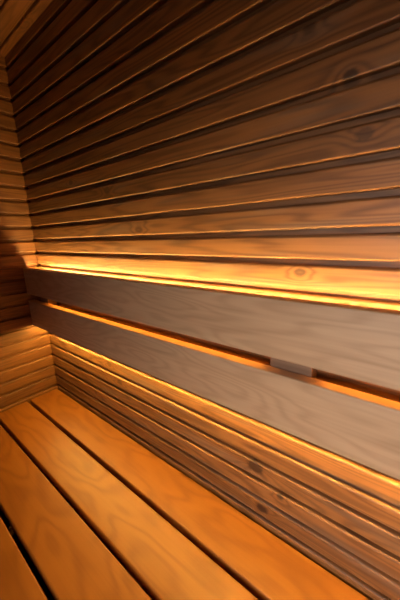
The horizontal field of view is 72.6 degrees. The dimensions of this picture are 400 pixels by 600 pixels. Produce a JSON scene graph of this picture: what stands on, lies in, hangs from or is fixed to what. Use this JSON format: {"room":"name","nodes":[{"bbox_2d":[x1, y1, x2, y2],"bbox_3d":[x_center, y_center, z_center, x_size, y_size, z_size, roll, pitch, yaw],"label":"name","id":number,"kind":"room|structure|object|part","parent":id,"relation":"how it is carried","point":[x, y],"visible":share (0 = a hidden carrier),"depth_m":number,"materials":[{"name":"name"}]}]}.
{"room":"sauna","nodes":[
{"label":"sauna","id":0,"kind":"room"},
{"bbox_2d":[0,0,52,56],"bbox_3d":[-0.175,-0.645,-0.134,2.300,0.051,1.175,9,17,37],"label":"ceiling","id":1,"kind":"structure","parent":0,"point":[16,16],"depth_m":0.80,"materials":[{"name":"brown wood"}]},
{"bbox_2d":[0,56,74,575],"bbox_3d":[-1.023,0.299,0.809,0.052,2.230,1.201,9,17,37],"label":"wall","id":2,"kind":"structure","parent":0,"point":[27,370],"depth_m":1.08,"materials":[{"name":"brown wood"}]},
{"bbox_2d":[35,573,54,599],"bbox_3d":[-0.108,1.534,0.384,2.300,0.030,1.201,9,17,37],"label":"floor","id":3,"kind":"structure","parent":0,"point":[38,577],"depth_m":1.26,"materials":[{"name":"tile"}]},
{"bbox_2d":[0,389,368,599],"bbox_3d":[0.066,1.022,0.510,2.192,0.900,0.482,9,17,37],"label":"bench","id":4,"kind":"object","parent":3,"relation":"on","point":[166,557],"visible":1,"depth_m":0.64,"materials":[{"name":"brown wood"}]},
{"bbox_3d":[-0.535,0.936,1.238,0.050,0.770,0.050,9,17,37],"label":"leg","id":5,"kind":"part","parent":4,"relation":"part of","materials":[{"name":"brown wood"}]},
{"bbox_2d":[5,0,399,599],"bbox_3d":[0.216,0.322,0.567,2.300,2.230,0.052,9,17,37],"label":"wall","id":6,"kind":"structure","parent":0,"point":[246,146],"depth_m":0.55,"materials":[{"name":"brown wood"}]},
{"bbox_2d":[23,268,399,479],"bbox_3d":[0.175,0.115,0.474,2.193,0.240,0.058,9,17,37],"label":"backrest","id":7,"kind":"object","parent":6,"relation":"attached to","point":[300,338],"visible":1,"depth_m":0.49,"materials":[{"name":"brown wood"}]}
]}

